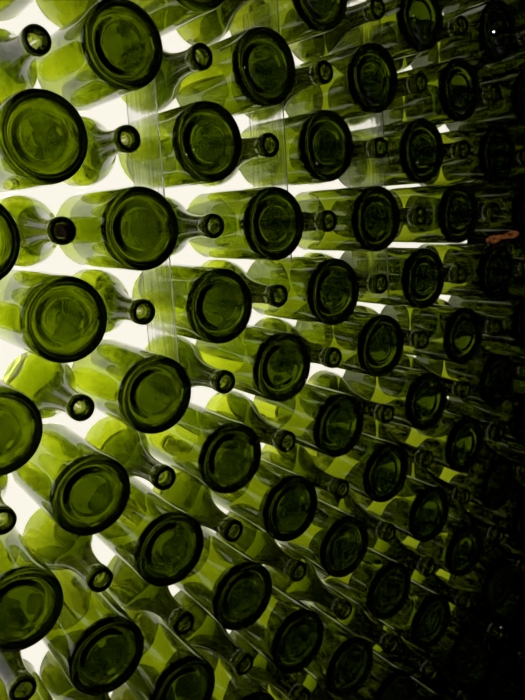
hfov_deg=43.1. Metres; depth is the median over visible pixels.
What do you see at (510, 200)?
wine bottle
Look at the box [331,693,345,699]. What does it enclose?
wine bottle
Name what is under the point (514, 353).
wine bottle
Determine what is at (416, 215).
wine bottle
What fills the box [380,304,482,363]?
wine bottle
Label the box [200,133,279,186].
wine bottle
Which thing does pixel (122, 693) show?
wine bottle
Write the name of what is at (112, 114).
wall
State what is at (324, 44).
wine bottle
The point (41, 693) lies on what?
wine bottle
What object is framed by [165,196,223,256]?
wine bottle
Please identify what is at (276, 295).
wine bottle
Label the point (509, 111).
wine bottle
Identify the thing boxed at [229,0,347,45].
wine bottle
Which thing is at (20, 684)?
wine bottle
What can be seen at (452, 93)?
wine bottle
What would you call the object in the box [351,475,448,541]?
wine bottle
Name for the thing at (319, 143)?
wine bottle
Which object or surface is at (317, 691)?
wine bottle
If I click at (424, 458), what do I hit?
wine bottle
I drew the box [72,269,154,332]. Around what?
wine bottle
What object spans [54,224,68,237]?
cork
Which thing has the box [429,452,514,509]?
wine bottle
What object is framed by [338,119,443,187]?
wine bottle
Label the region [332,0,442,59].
wine bottle
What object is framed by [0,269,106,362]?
wine bottle
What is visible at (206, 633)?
wine bottle
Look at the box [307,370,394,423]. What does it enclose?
wine bottle
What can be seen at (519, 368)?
wine bottle
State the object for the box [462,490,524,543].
wine bottle
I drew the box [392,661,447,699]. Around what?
wine bottle
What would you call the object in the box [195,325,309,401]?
wine bottle
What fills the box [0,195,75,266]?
wine bottle
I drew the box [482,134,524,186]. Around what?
wine bottle
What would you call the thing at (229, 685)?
wine bottle
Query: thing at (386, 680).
wine bottle
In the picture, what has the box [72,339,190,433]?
wine bottle
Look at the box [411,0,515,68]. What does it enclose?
wine bottle
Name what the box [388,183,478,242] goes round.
wine bottle
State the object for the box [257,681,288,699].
wine bottle
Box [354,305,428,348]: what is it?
wine bottle
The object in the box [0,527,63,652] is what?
wine bottle
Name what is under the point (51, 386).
wine bottle
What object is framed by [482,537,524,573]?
wine bottle
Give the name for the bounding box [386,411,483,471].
wine bottle
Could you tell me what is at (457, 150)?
wine bottle
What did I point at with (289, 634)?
wine bottle
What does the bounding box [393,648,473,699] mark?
wine bottle
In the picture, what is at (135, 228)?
wine bottle
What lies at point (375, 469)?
wine bottle
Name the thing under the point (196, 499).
wine bottle
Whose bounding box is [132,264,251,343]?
wine bottle
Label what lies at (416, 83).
wine bottle
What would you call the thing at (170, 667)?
wine bottle
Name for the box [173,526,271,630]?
wine bottle
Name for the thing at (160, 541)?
wine bottle
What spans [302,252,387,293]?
wine bottle
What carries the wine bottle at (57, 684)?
on the wine bottle
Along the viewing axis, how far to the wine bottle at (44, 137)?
0.59 m
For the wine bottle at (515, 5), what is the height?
0.090 m
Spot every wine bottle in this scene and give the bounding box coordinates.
[0,0,33,21]
[0,24,51,101]
[0,88,87,192]
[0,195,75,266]
[0,203,19,279]
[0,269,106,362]
[0,378,42,475]
[0,474,16,534]
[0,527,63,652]
[0,651,36,699]
[0,659,52,699]
[3,352,94,420]
[11,423,130,535]
[17,484,112,592]
[35,0,98,27]
[36,0,162,111]
[39,650,110,699]
[42,570,143,695]
[56,186,177,270]
[64,116,140,186]
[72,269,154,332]
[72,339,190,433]
[85,416,175,489]
[94,477,203,586]
[106,555,194,634]
[110,684,135,699]
[116,335,234,393]
[118,100,241,188]
[121,43,212,111]
[123,608,214,699]
[131,0,223,36]
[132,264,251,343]
[138,459,242,541]
[145,402,260,493]
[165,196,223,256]
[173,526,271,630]
[173,591,253,674]
[176,0,250,45]
[176,26,294,116]
[187,187,303,260]
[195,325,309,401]
[196,649,274,699]
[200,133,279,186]
[201,259,287,306]
[205,390,295,451]
[210,457,317,541]
[216,512,306,581]
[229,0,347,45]
[229,631,309,699]
[233,582,323,673]
[240,109,352,185]
[245,60,332,117]
[247,256,358,325]
[253,382,363,456]
[254,317,341,367]
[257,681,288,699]
[261,444,349,498]
[264,546,351,619]
[274,498,368,577]
[285,42,397,119]
[289,0,384,62]
[290,670,335,699]
[295,186,399,251]
[295,311,403,376]
[300,600,372,696]
[302,210,336,232]
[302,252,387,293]
[304,433,407,501]
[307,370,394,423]
[309,137,387,184]
[313,546,410,619]
[314,589,398,653]
[316,489,395,541]
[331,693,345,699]
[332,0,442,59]
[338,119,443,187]
[340,247,444,308]
[343,365,446,429]
[344,648,413,699]
[345,72,427,122]
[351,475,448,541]
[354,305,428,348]
[357,298,502,335]
[362,417,433,467]
[365,615,437,681]
[366,579,450,648]
[368,533,435,576]
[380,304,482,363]
[383,58,479,125]
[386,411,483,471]
[388,149,524,188]
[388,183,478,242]
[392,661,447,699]
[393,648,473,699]
[394,15,467,72]
[395,247,467,283]
[396,515,482,576]
[398,353,470,398]
[399,206,427,225]
[402,612,484,676]
[406,566,471,610]
[407,462,470,504]
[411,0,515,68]
[416,351,514,406]
[418,243,514,298]
[419,124,515,185]
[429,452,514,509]
[434,551,514,610]
[436,84,500,127]
[436,676,477,699]
[439,0,453,11]
[443,0,524,14]
[443,140,469,160]
[445,67,524,130]
[445,398,503,441]
[448,293,524,346]
[448,499,503,543]
[449,391,524,444]
[449,602,503,640]
[456,243,524,275]
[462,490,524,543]
[469,185,524,238]
[471,581,524,636]
[474,29,524,71]
[477,24,524,76]
[478,203,499,220]
[478,345,524,378]
[479,239,524,284]
[481,341,524,381]
[481,441,524,479]
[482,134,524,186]
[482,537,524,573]
[483,437,524,462]
[498,538,524,557]
[508,125,524,134]
[508,284,524,294]
[513,380,524,393]
[514,10,524,25]
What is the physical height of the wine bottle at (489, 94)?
0.082 m
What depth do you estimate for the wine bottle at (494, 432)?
1.05 m
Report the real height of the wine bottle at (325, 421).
0.090 m
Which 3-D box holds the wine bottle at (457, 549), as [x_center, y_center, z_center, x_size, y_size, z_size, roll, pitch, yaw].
[0.228,0.292,1.140,0.084,0.090,0.302,-10,11,-34]
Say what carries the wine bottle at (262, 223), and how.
attached to the wall at (112, 114)
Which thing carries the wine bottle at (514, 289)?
attached to the wall at (469, 240)
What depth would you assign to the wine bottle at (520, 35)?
1.00 m
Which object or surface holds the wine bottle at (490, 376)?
attached to the wall at (112, 114)
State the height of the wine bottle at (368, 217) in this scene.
0.090 m
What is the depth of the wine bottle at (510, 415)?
1.09 m
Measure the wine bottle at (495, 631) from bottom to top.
0.082 m
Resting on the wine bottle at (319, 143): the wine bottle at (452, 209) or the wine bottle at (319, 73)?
the wine bottle at (319, 73)
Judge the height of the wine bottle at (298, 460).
0.082 m
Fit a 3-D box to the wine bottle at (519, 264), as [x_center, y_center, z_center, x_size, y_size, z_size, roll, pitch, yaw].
[0.336,-0.153,1.167,0.076,0.082,0.300,-10,12,-35]
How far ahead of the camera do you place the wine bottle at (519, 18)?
1.13 m
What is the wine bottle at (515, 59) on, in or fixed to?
attached to the wall at (469, 240)
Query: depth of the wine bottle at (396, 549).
1.00 m
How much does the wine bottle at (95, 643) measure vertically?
0.090 m
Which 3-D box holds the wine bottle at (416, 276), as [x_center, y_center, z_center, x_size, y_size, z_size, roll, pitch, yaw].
[0.136,-0.115,1.024,0.083,0.090,0.303,-10,12,-35]
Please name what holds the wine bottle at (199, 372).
on the wine bottle at (221, 453)
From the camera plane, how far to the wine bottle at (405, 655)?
1.03 m
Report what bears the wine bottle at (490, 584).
attached to the wall at (112, 114)
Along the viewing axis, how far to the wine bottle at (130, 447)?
0.75 m
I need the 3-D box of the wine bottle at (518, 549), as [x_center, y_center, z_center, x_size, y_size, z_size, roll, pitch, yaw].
[0.436,0.339,1.296,0.083,0.090,0.303,-10,12,-35]
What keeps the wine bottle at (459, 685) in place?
on the wine bottle
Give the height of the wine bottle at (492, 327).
0.082 m
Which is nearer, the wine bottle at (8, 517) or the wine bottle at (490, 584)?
the wine bottle at (8, 517)
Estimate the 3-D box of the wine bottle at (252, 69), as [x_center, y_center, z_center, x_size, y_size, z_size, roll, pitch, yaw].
[-0.082,-0.326,0.841,0.083,0.090,0.303,-10,12,-35]
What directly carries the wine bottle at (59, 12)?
on the wine bottle at (113, 49)
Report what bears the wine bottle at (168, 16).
attached to the wall at (112, 114)
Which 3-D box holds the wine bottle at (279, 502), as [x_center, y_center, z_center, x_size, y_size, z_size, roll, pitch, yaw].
[-0.050,0.175,0.924,0.083,0.090,0.303,-10,12,-35]
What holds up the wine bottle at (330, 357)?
on the wine bottle at (325, 421)
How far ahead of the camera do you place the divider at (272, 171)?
0.80 m
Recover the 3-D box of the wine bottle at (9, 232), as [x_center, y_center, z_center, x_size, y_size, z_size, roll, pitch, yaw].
[-0.333,-0.111,0.683,0.085,0.090,0.302,-10,11,-34]
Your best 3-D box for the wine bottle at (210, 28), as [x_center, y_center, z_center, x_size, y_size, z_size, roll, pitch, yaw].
[-0.088,-0.416,0.828,0.076,0.082,0.302,-10,12,-35]
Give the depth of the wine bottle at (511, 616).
1.14 m
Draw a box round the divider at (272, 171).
[243,0,291,262]
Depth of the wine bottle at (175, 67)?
0.71 m
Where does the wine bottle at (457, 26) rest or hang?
on the wine bottle at (452, 93)
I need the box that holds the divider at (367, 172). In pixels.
[343,0,388,297]
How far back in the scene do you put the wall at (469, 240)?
1.17 m
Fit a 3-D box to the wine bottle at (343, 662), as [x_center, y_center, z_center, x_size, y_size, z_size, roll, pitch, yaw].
[0.035,0.411,1.014,0.085,0.090,0.302,-10,11,-34]
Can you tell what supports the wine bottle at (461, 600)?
on the wine bottle at (459, 652)
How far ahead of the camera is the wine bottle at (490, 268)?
1.01 m
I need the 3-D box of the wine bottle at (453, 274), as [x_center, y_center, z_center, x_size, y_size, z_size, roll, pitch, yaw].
[0.199,-0.130,1.072,0.076,0.082,0.302,-10,12,-35]
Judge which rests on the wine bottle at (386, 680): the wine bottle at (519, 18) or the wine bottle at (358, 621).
the wine bottle at (358, 621)
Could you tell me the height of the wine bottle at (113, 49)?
0.090 m
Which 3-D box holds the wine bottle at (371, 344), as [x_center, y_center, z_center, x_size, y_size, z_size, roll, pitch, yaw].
[0.071,-0.022,0.989,0.084,0.090,0.302,-10,12,-35]
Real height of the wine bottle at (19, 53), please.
0.081 m
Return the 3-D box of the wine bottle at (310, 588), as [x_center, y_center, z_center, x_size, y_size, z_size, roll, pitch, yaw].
[0.022,0.322,0.997,0.076,0.082,0.302,-10,12,-35]
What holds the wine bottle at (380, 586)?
attached to the wall at (112, 114)
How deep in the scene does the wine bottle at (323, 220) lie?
0.81 m
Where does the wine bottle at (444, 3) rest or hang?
on the wine bottle at (490, 36)
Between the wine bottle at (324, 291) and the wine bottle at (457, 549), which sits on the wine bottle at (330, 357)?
the wine bottle at (324, 291)
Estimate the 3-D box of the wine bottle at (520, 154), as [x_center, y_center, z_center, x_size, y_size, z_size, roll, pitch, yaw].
[0.323,-0.319,1.139,0.078,0.081,0.300,-10,11,-33]
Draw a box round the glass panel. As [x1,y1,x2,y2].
[126,14,178,362]
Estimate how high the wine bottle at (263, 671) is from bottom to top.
0.082 m
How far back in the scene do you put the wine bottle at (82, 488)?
0.66 m
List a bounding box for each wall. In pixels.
[0,0,466,699]
[467,184,484,243]
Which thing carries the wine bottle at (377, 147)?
on the wine bottle at (368, 217)
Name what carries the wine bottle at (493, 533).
on the wine bottle at (490, 584)
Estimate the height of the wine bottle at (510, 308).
0.090 m
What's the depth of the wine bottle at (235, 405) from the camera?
0.84 m
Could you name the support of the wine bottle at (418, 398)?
attached to the wall at (112, 114)
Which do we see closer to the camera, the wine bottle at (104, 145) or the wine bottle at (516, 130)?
the wine bottle at (104, 145)
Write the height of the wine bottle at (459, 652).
0.090 m
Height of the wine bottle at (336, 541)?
0.090 m
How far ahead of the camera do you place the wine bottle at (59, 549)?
0.72 m
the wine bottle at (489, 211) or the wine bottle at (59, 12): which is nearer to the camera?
the wine bottle at (59, 12)
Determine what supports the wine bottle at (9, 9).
attached to the wall at (112, 114)
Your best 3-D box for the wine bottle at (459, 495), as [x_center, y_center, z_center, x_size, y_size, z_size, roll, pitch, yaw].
[0.220,0.200,1.127,0.076,0.082,0.302,-10,12,-35]
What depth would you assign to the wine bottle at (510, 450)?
1.18 m
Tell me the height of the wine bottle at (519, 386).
0.090 m
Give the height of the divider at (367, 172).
0.440 m
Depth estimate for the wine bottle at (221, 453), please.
0.75 m
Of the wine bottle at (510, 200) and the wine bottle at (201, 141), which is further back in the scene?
the wine bottle at (510, 200)
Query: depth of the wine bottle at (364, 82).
0.82 m
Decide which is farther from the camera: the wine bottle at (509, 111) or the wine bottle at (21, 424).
the wine bottle at (509, 111)
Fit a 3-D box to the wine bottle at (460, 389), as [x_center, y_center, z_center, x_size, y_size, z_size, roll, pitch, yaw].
[0.211,0.037,1.101,0.079,0.082,0.300,-10,11,-33]
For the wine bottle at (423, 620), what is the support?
attached to the wall at (112, 114)
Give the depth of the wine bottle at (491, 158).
0.98 m
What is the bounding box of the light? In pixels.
[486,231,518,242]
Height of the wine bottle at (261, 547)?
0.082 m
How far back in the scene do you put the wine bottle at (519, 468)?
1.12 m
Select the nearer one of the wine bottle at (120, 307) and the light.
the wine bottle at (120, 307)
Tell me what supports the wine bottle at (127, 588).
on the wine bottle at (170, 667)
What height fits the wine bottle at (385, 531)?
0.082 m
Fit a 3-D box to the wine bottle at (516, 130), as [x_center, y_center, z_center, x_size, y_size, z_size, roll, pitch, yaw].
[0.454,-0.425,1.216,0.084,0.089,0.302,-10,11,-34]
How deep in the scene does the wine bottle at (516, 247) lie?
1.12 m

